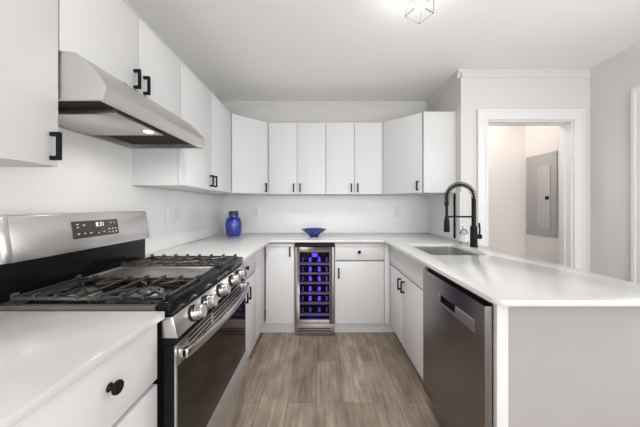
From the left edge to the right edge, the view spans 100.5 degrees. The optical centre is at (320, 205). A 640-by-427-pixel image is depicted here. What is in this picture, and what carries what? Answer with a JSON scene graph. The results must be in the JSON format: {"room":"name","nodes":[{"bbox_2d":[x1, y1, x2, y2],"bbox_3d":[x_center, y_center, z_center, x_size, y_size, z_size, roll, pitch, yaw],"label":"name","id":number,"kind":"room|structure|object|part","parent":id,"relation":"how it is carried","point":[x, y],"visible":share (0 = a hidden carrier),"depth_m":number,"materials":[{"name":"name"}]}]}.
{"room":"kitchen","nodes":[
{"label":"kitchen","id":0,"kind":"room"},
{"bbox_2d":[58,0,221,194],"bbox_3d":[-1.223,0.003,0.749,0.114,2.464,5.055,0,0,0],"label":"wall","id":1,"kind":"structure","parent":0,"point":[124,1],"depth_m":1.92,"materials":[{"name":"grey paint"}]},
{"bbox_2d":[0,0,61,166],"bbox_3d":[-0.997,-0.508,0.644,0.337,0.762,0.454,0,0,0],"label":"upper cabinet","id":2,"kind":"object","parent":1,"relation":"attached to","point":[30,136],"visible":1,"depth_m":0.79,"materials":[{"name":"white paint"}]},
{"bbox_3d":[-0.843,-0.191,0.846,0.030,0.089,0.013,0,0,0],"label":"handle","id":3,"kind":"part","parent":2,"relation":"part of","materials":[{"name":"black metal"}]},
{"bbox_2d":[0,127,222,253],"bbox_3d":[-1.162,-0.014,1.327,0.008,0.667,3.670,0,0,0],"label":"backsplash","id":4,"kind":"structure","parent":1,"relation":"attached to","point":[92,174],"depth_m":1.41,"materials":[{"name":"white tile"}]},
{"bbox_2d":[58,0,179,116],"bbox_3d":[-0.997,-0.700,1.251,0.337,0.377,0.753,0,0,0],"label":"upper cabinet","id":5,"kind":"object","parent":1,"relation":"attached to","point":[108,34],"visible":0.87,"depth_m":1.14,"materials":[{"name":"white paint"}]},
{"bbox_3d":[-0.868,-0.700,1.064,0.019,0.374,0.377,0,0,0],"label":"door","id":6,"kind":"part","parent":5,"relation":"part of","materials":[{"name":"white paint"}]},
{"bbox_3d":[-0.843,-0.583,1.222,0.030,0.089,0.013,0,0,0],"label":"handle","id":7,"kind":"part","parent":5,"relation":"part of","materials":[{"name":"black metal"}]},
{"bbox_3d":[-0.843,-0.583,1.288,0.030,0.089,0.013,0,0,0],"label":"handle","id":8,"kind":"part","parent":5,"relation":"part of","materials":[{"name":"black metal"}]},
{"bbox_3d":[-0.868,-0.700,1.442,0.019,0.374,0.370,0,0,0],"label":"door","id":9,"kind":"part","parent":5,"relation":"part of","materials":[{"name":"white paint"}]},
{"bbox_2d":[58,51,204,148],"bbox_3d":[-0.931,-0.430,1.251,0.451,0.161,0.752,0,0,0],"label":"range hood","id":10,"kind":"object","parent":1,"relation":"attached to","point":[93,102],"visible":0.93,"depth_m":1.06,"materials":[{"name":"silver metal"}]},
{"bbox_3d":[-0.965,-0.364,1.180,0.354,0.022,0.302,0,0,0],"label":"lamp panel","id":11,"kind":"part","parent":10,"relation":"part of","materials":[{"name":"silver metal"}]},
{"bbox_2d":[166,208,177,222],"bbox_3d":[-1.153,0.070,2.065,0.010,0.114,0.168,0,0,0],"label":"switch plate","id":12,"kind":"object","parent":1,"relation":"attached to","point":[171,213],"visible":1,"depth_m":2.05,"materials":[{"name":"white plastic"}]},
{"bbox_2d":[132,62,230,192],"bbox_3d":[-0.997,-0.508,2.088,0.337,0.762,0.913,0,0,0],"label":"upper cabinet","id":13,"kind":"object","parent":1,"relation":"attached to","point":[208,169],"visible":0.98,"depth_m":1.83,"materials":[{"name":"white paint"}]},
{"bbox_3d":[-0.868,-0.508,1.861,0.019,0.758,0.456,0,0,0],"label":"door","id":14,"kind":"part","parent":13,"relation":"part of","materials":[{"name":"white paint"}]},
{"bbox_3d":[-0.843,-0.194,2.055,0.030,0.089,0.013,0,0,0],"label":"handle","id":15,"kind":"part","parent":13,"relation":"part of","materials":[{"name":"black metal"}]},
{"bbox_3d":[-0.868,-0.508,2.318,0.019,0.758,0.451,0,0,0],"label":"door","id":16,"kind":"part","parent":13,"relation":"part of","materials":[{"name":"white paint"}]},
{"bbox_2d":[206,114,269,194],"bbox_3d":[-0.864,-0.508,2.850,0.602,0.762,0.606,0,0,0],"label":"upper cabinet","id":17,"kind":"object","parent":1,"relation":"attached to","point":[249,137],"visible":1,"depth_m":2.69,"materials":[{"name":"white paint"}]},
{"bbox_3d":[-0.717,-0.508,2.697,0.398,0.758,0.019,0,0,-44],"label":"door","id":18,"kind":"part","parent":17,"relation":"part of","materials":[{"name":"white paint"}]},
{"bbox_2d":[223,108,427,309],"bbox_3d":[0.111,0.003,3.220,2.553,2.464,0.114,0,0,0],"label":"wall","id":19,"kind":"structure","parent":0,"point":[269,115],"depth_m":3.16,"materials":[{"name":"grey paint"}]},
{"bbox_2d":[255,207,260,216],"bbox_3d":[-0.749,0.070,3.150,0.074,0.114,0.008,0,0,0],"label":"outlet plate","id":20,"kind":"object","parent":19,"relation":"attached to","point":[257,209],"visible":1,"depth_m":3.15,"materials":[{"name":"white plastic"}]},
{"bbox_2d":[269,123,325,194],"bbox_3d":[-0.255,-0.508,2.978,0.607,0.762,0.352,0,0,0],"label":"upper cabinet","id":21,"kind":"object","parent":19,"relation":"attached to","point":[297,151],"visible":1,"depth_m":2.83,"materials":[{"name":"white paint"}]},
{"bbox_3d":[-0.407,-0.508,2.842,0.300,0.758,0.019,0,0,0],"label":"door","id":22,"kind":"part","parent":21,"relation":"part of","materials":[{"name":"white paint"}]},
{"bbox_3d":[-0.103,-0.508,2.842,0.302,0.758,0.019,0,0,0],"label":"door","id":23,"kind":"part","parent":21,"relation":"part of","materials":[{"name":"white paint"}]},
{"bbox_2d":[222,101,427,107],"bbox_3d":[0.053,-1.197,3.143,2.438,0.064,0.039,0,0,0],"label":"trim","id":24,"kind":"structure","parent":19,"relation":"attached to","point":[228,104],"depth_m":3.14,"materials":[{"name":"grey paint"}]},
{"bbox_2d":[223,196,427,232],"bbox_3d":[0.053,0.097,3.159,2.423,0.444,0.008,0,0,0],"label":"backsplash","id":25,"kind":"structure","parent":19,"relation":"attached to","point":[279,214],"depth_m":3.15,"materials":[{"name":"white tile"}]},
{"bbox_2d":[325,123,381,194],"bbox_3d":[0.354,-0.508,2.978,0.604,0.762,0.352,0,0,0],"label":"upper cabinet","id":26,"kind":"object","parent":19,"relation":"attached to","point":[353,150],"visible":0.99,"depth_m":2.83,"materials":[{"name":"white paint"}]},
{"bbox_3d":[0.203,-0.508,2.842,0.301,0.758,0.019,0,0,0],"label":"door","id":27,"kind":"part","parent":26,"relation":"part of","materials":[{"name":"white paint"}]},
{"bbox_3d":[0.506,-0.508,2.842,0.297,0.758,0.019,0,0,0],"label":"door","id":28,"kind":"part","parent":26,"relation":"part of","materials":[{"name":"white paint"}]},
{"bbox_2d":[394,207,399,216],"bbox_3d":[0.904,0.070,3.150,0.074,0.114,0.008,0,0,0],"label":"outlet plate","id":29,"kind":"object","parent":19,"relation":"attached to","point":[396,209],"visible":1,"depth_m":3.15,"materials":[{"name":"white plastic"}]},
{"bbox_2d":[235,310,443,426],"bbox_3d":[0.640,1.247,0.787,3.866,0.025,5.131,0,0,0],"label":"floor","id":30,"kind":"structure","parent":0,"point":[340,379],"depth_m":1.86,"materials":[{"name":"brown wood"}]},
{"bbox_2d":[13,324,156,426],"bbox_3d":[-0.818,0.789,0.612,0.695,0.892,0.390,0,0,0],"label":"base cabinet","id":31,"kind":"object","parent":30,"relation":"on","point":[120,391],"visible":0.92,"depth_m":0.63,"materials":[{"name":"white paint"}]},
{"bbox_2d":[0,311,164,426],"bbox_3d":[-0.820,0.331,0.583,0.690,0.022,0.455,0,0,0],"label":"countertop","id":32,"kind":"structure","parent":31,"relation":"on","point":[43,353],"depth_m":0.60,"materials":[{"name":"white stone"}]},
{"bbox_3d":[-0.483,0.424,0.622,0.024,0.032,0.032,0,0,0],"label":"knob","id":33,"kind":"part","parent":31,"relation":"part of","materials":[{"name":"black metal"}]},
{"bbox_3d":[-0.505,0.829,0.612,0.019,0.583,0.386,0,0,0],"label":"drawer","id":34,"kind":"part","parent":31,"relation":"part of","materials":[{"name":"white paint"}]},
{"bbox_2d":[0,211,249,426],"bbox_3d":[-0.771,0.632,1.198,0.767,1.205,0.762,0,0,0],"label":"gas range","id":35,"kind":"object","parent":30,"relation":"on","point":[66,261],"visible":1,"depth_m":1.02,"materials":[{"name":"silver metal"}]},
{"bbox_3d":[-0.859,0.311,0.963,0.106,0.009,0.106,0,0,0],"label":"burner","id":36,"kind":"part","parent":35,"relation":"part of","materials":[{"name":"metal"}]},
{"bbox_2d":[0,257,242,315],"bbox_3d":[-0.751,0.319,1.198,0.580,0.042,0.762,0,0,0],"label":"cooktop","id":37,"kind":"object","parent":35,"relation":"in","point":[185,291],"depth_m":1.00,"materials":[{"name":"black metal"}]},
{"bbox_3d":[-0.625,0.311,0.963,0.106,0.009,0.106,0,0,0],"label":"burner","id":38,"kind":"part","parent":35,"relation":"part of","materials":[{"name":"metal"}]},
{"bbox_3d":[-0.449,0.679,0.823,0.006,0.361,0.008,0,0,0],"label":"door trim","id":39,"kind":"part","parent":35,"relation":"part of","materials":[{"name":"silver metal"}]},
{"bbox_3d":[-0.425,0.371,0.930,0.045,0.056,0.053,0,0,0],"label":"knob","id":40,"kind":"part","parent":35,"relation":"part of","materials":[{"name":"silver metal"}]},
{"bbox_3d":[-0.471,0.695,1.198,0.039,0.526,0.757,0,0,0],"label":"oven door","id":41,"kind":"part","parent":35,"relation":"part of","materials":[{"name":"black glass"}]},
{"bbox_3d":[-0.465,0.374,1.198,0.050,0.065,0.762,0,0,0],"label":"control panel","id":42,"kind":"part","parent":35,"relation":"part of","materials":[{"name":"silver metal"}]},
{"bbox_3d":[-0.449,0.465,1.198,0.006,0.066,0.757,0,0,0],"label":"door trim","id":43,"kind":"part","parent":35,"relation":"part of","materials":[{"name":"silver metal"}]},
{"bbox_3d":[-0.425,0.371,1.029,0.045,0.056,0.053,0,0,0],"label":"knob","id":44,"kind":"part","parent":35,"relation":"part of","materials":[{"name":"silver metal"}]},
{"bbox_3d":[-0.449,0.679,1.198,0.004,0.361,0.741,0,0,0],"label":"door glass","id":45,"kind":"part","parent":35,"relation":"part of","materials":[{"name":"black glass"}]},
{"bbox_3d":[-0.417,0.462,1.198,0.060,0.027,0.732,0,0,0],"label":"door handle","id":46,"kind":"part","parent":35,"relation":"part of","materials":[{"name":"silver metal"}]},
{"bbox_3d":[-0.425,0.371,1.179,0.045,0.056,0.053,0,0,0],"label":"knob","id":47,"kind":"part","parent":35,"relation":"part of","materials":[{"name":"silver metal"}]},
{"bbox_3d":[-0.436,0.896,1.198,0.031,0.072,0.757,0,0,0],"label":"door trim","id":48,"kind":"part","parent":35,"relation":"part of","materials":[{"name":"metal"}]},
{"bbox_3d":[-0.471,1.062,1.198,0.038,0.193,0.757,0,0,0],"label":"storage drawer","id":49,"kind":"part","parent":35,"relation":"part of","materials":[{"name":"silver metal"}]},
{"bbox_3d":[-0.425,0.371,1.336,0.045,0.056,0.053,0,0,0],"label":"knob","id":50,"kind":"part","parent":35,"relation":"part of","materials":[{"name":"silver metal"}]},
{"bbox_3d":[-0.425,0.371,1.438,0.045,0.056,0.053,0,0,0],"label":"knob","id":51,"kind":"part","parent":35,"relation":"part of","materials":[{"name":"silver metal"}]},
{"bbox_3d":[-0.449,0.679,1.572,0.006,0.361,0.008,0,0,0],"label":"door trim","id":52,"kind":"part","parent":35,"relation":"part of","materials":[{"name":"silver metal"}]},
{"bbox_2d":[242,247,264,356],"bbox_3d":[-0.835,0.789,2.060,0.660,0.892,0.945,0,0,0],"label":"base cabinet","id":53,"kind":"object","parent":30,"relation":"on","point":[255,264],"visible":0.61,"depth_m":2.18,"materials":[{"name":"white paint"}]},
{"bbox_3d":[-0.545,0.437,1.891,0.019,0.164,0.604,0,0,0],"label":"drawer","id":54,"kind":"part","parent":53,"relation":"part of","materials":[{"name":"white paint"}]},
{"bbox_3d":[-0.545,0.828,2.043,0.019,0.586,0.299,0,0,0],"label":"door","id":55,"kind":"part","parent":53,"relation":"part of","materials":[{"name":"white paint"}]},
{"bbox_3d":[-0.520,0.631,1.930,0.030,0.094,0.013,0,0,0],"label":"handle","id":56,"kind":"part","parent":53,"relation":"part of","materials":[{"name":"black metal"}]},
{"bbox_3d":[-0.546,0.735,2.365,0.018,0.775,0.335,0,0,0],"label":"filler panel","id":57,"kind":"part","parent":53,"relation":"part of","materials":[{"name":"white paint"}]},
{"bbox_2d":[145,233,639,305],"bbox_3d":[0.070,0.331,2.033,2.471,0.022,2.257,0,0,0],"label":"countertop","id":58,"kind":"structure","parent":53,"relation":"on","point":[502,278],"depth_m":1.38,"materials":[{"name":"white stone"}]},
{"bbox_2d":[225,211,241,235],"bbox_3d":[-0.947,0.187,2.885,0.174,0.265,0.174,0,0,0],"label":"glass jar","id":59,"kind":"object","parent":58,"relation":"on","point":[233,224],"visible":0.98,"depth_m":2.82,"materials":[{"name":"blue glass"}]},
{"bbox_3d":[-0.947,0.077,2.885,0.101,0.044,0.101,0,0,0],"label":"lid","id":60,"kind":"part","parent":59,"relation":"part of","materials":[{"name":"black metal"}]},
{"bbox_2d":[301,228,326,236],"bbox_3d":[-0.074,0.280,2.794,0.269,0.078,0.269,0,0,0],"label":"bowl","id":61,"kind":"object","parent":58,"relation":"on","point":[312,232],"visible":1,"depth_m":2.74,"materials":[{"name":"blue ceramic"}]},
{"bbox_2d":[415,247,476,254],"bbox_3d":[0.912,0.443,1.981,0.391,0.201,0.518,0,0,0],"label":"sink","id":62,"kind":"object","parent":58,"relation":"in","point":[431,250],"visible":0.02,"depth_m":2.23,"materials":[{"name":"silver metal"}]},
{"bbox_2d":[443,182,481,247],"bbox_3d":[1.102,0.065,2.075,0.290,0.509,0.058,0,0,0],"label":"kitchen faucet","id":63,"kind":"object","parent":58,"relation":"on","point":[474,236],"visible":1,"depth_m":2.06,"materials":[{"name":"black metal"}]},
{"bbox_3d":[1.087,0.084,2.075,0.184,0.014,0.014,0,0,0],"label":"support arm","id":64,"kind":"part","parent":63,"relation":"part of"},
{"bbox_3d":[1.230,0.194,2.073,0.034,0.128,0.042,0,0,0],"label":"lever","id":65,"kind":"part","parent":63,"relation":"part of","materials":[{"name":"black metal"}]},
{"bbox_2d":[460,224,467,243],"bbox_3d":[1.204,0.235,2.243,0.061,0.169,0.061,0,0,0],"label":"soap bottle","id":66,"kind":"object","parent":58,"relation":"on","point":[463,237],"visible":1,"depth_m":2.22,"materials":[{"name":"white plastic"}]},
{"bbox_2d":[261,242,295,331],"bbox_3d":[-0.434,0.789,2.833,0.362,0.892,0.657,0,0,0],"label":"base cabinet","id":67,"kind":"object","parent":30,"relation":"on","point":[280,256],"visible":0.93,"depth_m":2.54,"materials":[{"name":"white paint"}]},
{"bbox_2d":[295,242,333,334],"bbox_3d":[-0.062,0.794,2.817,0.372,0.866,0.589,0,0,0],"label":"wine cooler","id":68,"kind":"object","parent":30,"relation":"on","point":[314,261],"visible":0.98,"depth_m":2.57,"materials":[{"name":"metal"}]},
{"bbox_2d":[295,243,333,245],"bbox_3d":[-0.062,0.373,2.554,0.367,0.025,0.018,0,0,0],"label":"grille","id":69,"kind":"object","parent":68,"relation":"attached to","point":[296,244],"depth_m":2.54,"materials":[{"name":"black metal"}]},
{"bbox_2d":[300,313,328,315],"bbox_3d":[-0.062,1.049,2.577,0.278,0.020,0.018,0,0,0],"label":"shelf","id":70,"kind":"object","parent":68,"relation":"attached to","point":[301,314],"depth_m":2.57,"materials":[{"name":"grey wood"}]},
{"bbox_3d":[-0.062,1.005,2.602,0.334,0.104,0.008,0,0,0],"label":"rack plate","id":71,"kind":"part","parent":68,"relation":"part of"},
{"bbox_2d":[300,302,328,303],"bbox_3d":[-0.062,0.940,2.577,0.278,0.020,0.018,0,0,0],"label":"shelf","id":72,"kind":"object","parent":68,"relation":"attached to","point":[300,302],"depth_m":2.57,"materials":[{"name":"grey wood"}]},
{"bbox_3d":[-0.062,0.902,2.602,0.334,0.091,0.008,0,0,0],"label":"rack plate","id":73,"kind":"part","parent":68,"relation":"part of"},
{"bbox_2d":[300,292,328,293],"bbox_3d":[-0.062,0.843,2.577,0.278,0.020,0.018,0,0,0],"label":"shelf","id":74,"kind":"object","parent":68,"relation":"attached to","point":[300,292],"depth_m":2.57,"materials":[{"name":"grey wood"}]},
{"bbox_3d":[-0.062,0.804,2.602,0.334,0.094,0.008,0,0,0],"label":"rack plate","id":75,"kind":"part","parent":68,"relation":"part of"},
{"bbox_2d":[300,282,328,283],"bbox_3d":[-0.062,0.744,2.577,0.278,0.020,0.018,0,0,0],"label":"shelf","id":76,"kind":"object","parent":68,"relation":"attached to","point":[300,282],"depth_m":2.57,"materials":[{"name":"grey wood"}]},
{"bbox_3d":[-0.062,0.709,2.602,0.334,0.086,0.008,0,0,0],"label":"rack plate","id":77,"kind":"part","parent":68,"relation":"part of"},
{"bbox_2d":[300,272,328,274],"bbox_3d":[-0.062,0.653,2.577,0.278,0.020,0.018,0,0,0],"label":"shelf","id":78,"kind":"object","parent":68,"relation":"attached to","point":[301,273],"depth_m":2.57,"materials":[{"name":"grey wood"}]},
{"bbox_3d":[-0.062,0.616,2.602,0.334,0.089,0.008,0,0,0],"label":"rack plate","id":79,"kind":"part","parent":68,"relation":"part of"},
{"bbox_2d":[300,262,328,264],"bbox_3d":[-0.062,0.559,2.577,0.278,0.020,0.018,0,0,0],"label":"shelf","id":80,"kind":"object","parent":68,"relation":"attached to","point":[301,263],"depth_m":2.57,"materials":[{"name":"grey wood"}]},
{"bbox_3d":[-0.062,0.499,2.602,0.334,0.135,0.008,0,0,0],"label":"rack plate","id":81,"kind":"part","parent":68,"relation":"part of","materials":[{"name":"black metal"}]},
{"bbox_3d":[-0.062,1.176,2.545,0.372,0.102,0.025,0,0,0],"label":"kick plate","id":82,"kind":"part","parent":68,"relation":"part of","materials":[{"name":"metal"}]},
{"bbox_2d":[334,242,393,331],"bbox_3d":[0.433,0.789,2.833,0.607,0.892,0.657,0,0,0],"label":"base cabinet","id":83,"kind":"object","parent":30,"relation":"on","point":[361,269],"visible":0.94,"depth_m":2.54,"materials":[{"name":"white paint"}]},
{"bbox_3d":[0.367,0.435,2.544,0.465,0.159,0.019,0,0,0],"label":"drawer","id":84,"kind":"part","parent":83,"relation":"part of","materials":[{"name":"white paint"}]},
{"bbox_3d":[0.367,0.824,2.544,0.465,0.592,0.019,0,0,0],"label":"door","id":85,"kind":"part","parent":83,"relation":"part of","materials":[{"name":"white paint"}]},
{"bbox_3d":[0.629,0.734,2.542,0.050,0.777,0.024,0,0,0],"label":"filler panel","id":86,"kind":"part","parent":83,"relation":"part of","materials":[{"name":"white paint"}]},
{"bbox_2d":[390,246,427,379],"bbox_3d":[0.945,0.789,2.101,0.640,0.892,0.848,0,0,0],"label":"base cabinet","id":87,"kind":"object","parent":30,"relation":"on","point":[406,273],"visible":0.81,"depth_m":1.99,"materials":[{"name":"white paint"}]},
{"bbox_3d":[0.665,0.839,2.330,0.019,0.568,0.385,0,0,0],"label":"door","id":88,"kind":"part","parent":87,"relation":"part of","materials":[{"name":"white paint"}]},
{"bbox_3d":[0.640,0.639,2.179,0.030,0.094,0.013,0,0,0],"label":"handle","id":89,"kind":"part","parent":87,"relation":"part of","materials":[{"name":"black metal"}]},
{"bbox_3d":[0.640,0.639,2.093,0.030,0.094,0.013,0,0,0],"label":"handle","id":90,"kind":"part","parent":87,"relation":"part of","materials":[{"name":"black metal"}]},
{"bbox_3d":[0.665,0.446,2.102,0.019,0.188,0.846,0,0,0],"label":"false drawer","id":91,"kind":"part","parent":87,"relation":"part of","materials":[{"name":"white paint"}]},
{"bbox_3d":[0.665,0.839,1.907,0.019,0.568,0.454,0,0,0],"label":"door","id":92,"kind":"part","parent":87,"relation":"part of","materials":[{"name":"white paint"}]},
{"bbox_2d":[423,267,492,426],"bbox_3d":[0.948,0.795,1.353,0.624,0.879,0.626,0,0,0],"label":"dishwasher","id":93,"kind":"object","parent":30,"relation":"on","point":[457,322],"visible":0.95,"depth_m":1.25,"materials":[{"name":"silver metal"}]},
{"bbox_2d":[493,304,507,426],"bbox_3d":[0.697,0.789,1.033,0.043,0.892,0.027,0,0,0],"label":"end panel","id":94,"kind":"object","parent":30,"relation":"on","point":[500,313],"visible":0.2,"depth_m":1.02,"materials":[{"name":"white paint"}]},
{"bbox_2d":[126,0,639,100],"bbox_3d":[0.640,-1.242,0.787,3.866,0.025,5.131,0,0,0],"label":"ceiling","id":95,"kind":"structure","parent":0,"point":[242,50],"depth_m":1.98,"materials":[{"name":"paint"}]},
{"bbox_2d":[405,0,433,23],"bbox_3d":[0.562,-1.143,1.486,0.134,0.172,0.127,0,0,-22],"label":"ceiling lamp","id":96,"kind":"object","parent":95,"relation":"attached to","point":[420,5],"visible":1,"depth_m":1.48,"materials":[{"name":"metal"}]},
{"bbox_3d":[0.556,-1.129,1.487,0.058,0.071,0.058,0,0,0],"label":"bulb","id":97,"kind":"part","parent":96,"relation":"part of","materials":[{"name":"white glass"}]},
{"bbox_2d":[428,78,473,241],"bbox_3d":[1.330,0.003,2.790,0.114,2.464,0.744,0,0,0],"label":"wall","id":98,"kind":"structure","parent":0,"point":[459,98],"depth_m":2.42,"materials":[{"name":"grey paint"}]},
{"bbox_2d":[380,112,455,194],"bbox_3d":[0.965,-0.508,2.829,0.614,0.762,0.649,0,0,0],"label":"upper cabinet","id":99,"kind":"object","parent":98,"relation":"attached to","point":[419,150],"visible":1,"depth_m":2.55,"materials":[{"name":"white paint"}]},
{"bbox_3d":[0.818,-0.508,2.684,0.019,0.758,0.424,0,0,-45],"label":"door","id":100,"kind":"part","parent":99,"relation":"part of","materials":[{"name":"white paint"}]},
{"bbox_3d":[1.120,-0.508,2.513,0.304,0.762,0.016,0,0,0],"label":"panel","id":101,"kind":"part","parent":99,"relation":"part of","materials":[{"name":"white paint"}]},
{"bbox_2d":[428,192,460,240],"bbox_3d":[1.269,0.097,2.790,0.008,0.444,0.744,0,0,0],"label":"backsplash","id":102,"kind":"structure","parent":98,"relation":"attached to","point":[436,207],"depth_m":2.77,"materials":[{"name":"white tile"}]},
{"bbox_2d":[426,69,462,107],"bbox_3d":[1.253,-1.197,2.771,0.039,0.064,0.782,0,0,0],"label":"trim","id":103,"kind":"structure","parent":98,"relation":"attached to","point":[453,79],"depth_m":2.70,"materials":[{"name":"grey paint"}]},
{"bbox_2d":[453,194,455,237],"bbox_3d":[1.254,0.093,2.499,0.020,0.419,0.018,0,0,0],"label":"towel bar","id":104,"kind":"object","parent":98,"relation":"attached to","point":[454,197],"visible":1,"depth_m":2.49,"materials":[{"name":"black metal"}]},
{"bbox_3d":[1.254,0.093,2.499,0.018,0.419,0.018,0,0,0],"label":"rod","id":105,"kind":"part","parent":104,"relation":"part of","materials":[{"name":"black metal"}]},
{"bbox_2d":[488,126,524,255],"bbox_3d":[1.864,0.003,3.110,0.955,2.464,0.104,0,0,0],"label":"wall","id":106,"kind":"structure","parent":0,"point":[506,144],"depth_m":3.06,"materials":[{"name":"paint"}]},
{"bbox_2d":[474,78,589,271],"bbox_3d":[1.974,0.003,2.477,1.174,2.464,0.117,0,0,0],"label":"wall","id":107,"kind":"structure","parent":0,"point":[489,93],"depth_m":2.42,"materials":[{"name":"grey paint"}]},
{"bbox_2d":[457,69,589,77],"bbox_3d":[1.840,-1.197,2.398,1.212,0.064,0.039,0,0,0],"label":"crown molding","id":108,"kind":"structure","parent":107,"relation":"attached to","point":[467,73],"depth_m":2.40,"materials":[{"name":"grey paint"}]},
{"bbox_2d":[477,109,584,270],"bbox_3d":[1.896,0.182,2.464,0.963,2.106,0.144,0,0,0],"label":"door frame","id":109,"kind":"structure","parent":107,"relation":"attached to","point":[571,122],"depth_m":2.40,"materials":[{"name":"white paint"}]},
{"bbox_2d":[525,126,558,263],"bbox_3d":[2.397,0.003,2.849,0.109,2.464,0.627,0,0,0],"label":"wall","id":110,"kind":"structure","parent":0,"point":[539,140],"depth_m":2.83,"materials":[{"name":"paint"}]},
{"bbox_2d":[526,151,557,236],"bbox_3d":[2.328,-0.119,2.825,0.027,0.858,0.386,0,0,0],"label":"electrical panel","id":111,"kind":"object","parent":110,"relation":"attached to","point":[542,169],"visible":1,"depth_m":2.79,"materials":[{"name":"grey metal"}]},
{"bbox_3d":[2.325,-0.084,2.776,0.008,0.655,0.158,0,0,0],"label":"door","id":112,"kind":"part","parent":111,"relation":"part of","materials":[{"name":"grey metal"}]},
{"bbox_2d":[508,306,639,426],"bbox_3d":[1.008,0.789,1.720,0.575,0.892,1.391,0,0,0],"label":"wall","id":113,"kind":"structure","parent":0,"point":[569,366],"depth_m":1.02,"materials":[{"name":"paint"}]},
{"bbox_2d":[590,54,639,281],"bbox_3d":[2.503,0.003,0.320,0.114,2.464,4.196,0,0,0],"label":"wall","id":114,"kind":"structure","parent":0,"point":[610,89],"depth_m":2.23,"materials":[{"name":"grey paint"}]},
{"bbox_2d":[590,43,639,77],"bbox_3d":[2.426,-1.197,0.320,0.039,0.064,4.196,0,0,0],"label":"trim","id":115,"kind":"structure","parent":114,"relation":"attached to","point":[633,51],"depth_m":2.19,"materials":[{"name":"grey paint"}]},
{"bbox_2d":[631,85,639,283],"bbox_3d":[2.471,0.159,1.375,0.102,2.151,1.405,0,0,0],"label":"door frame","id":116,"kind":"structure","parent":114,"relation":"in","point":[635,92],"depth_m":2.05,"materials":[{"name":"white paint"}]}
]}

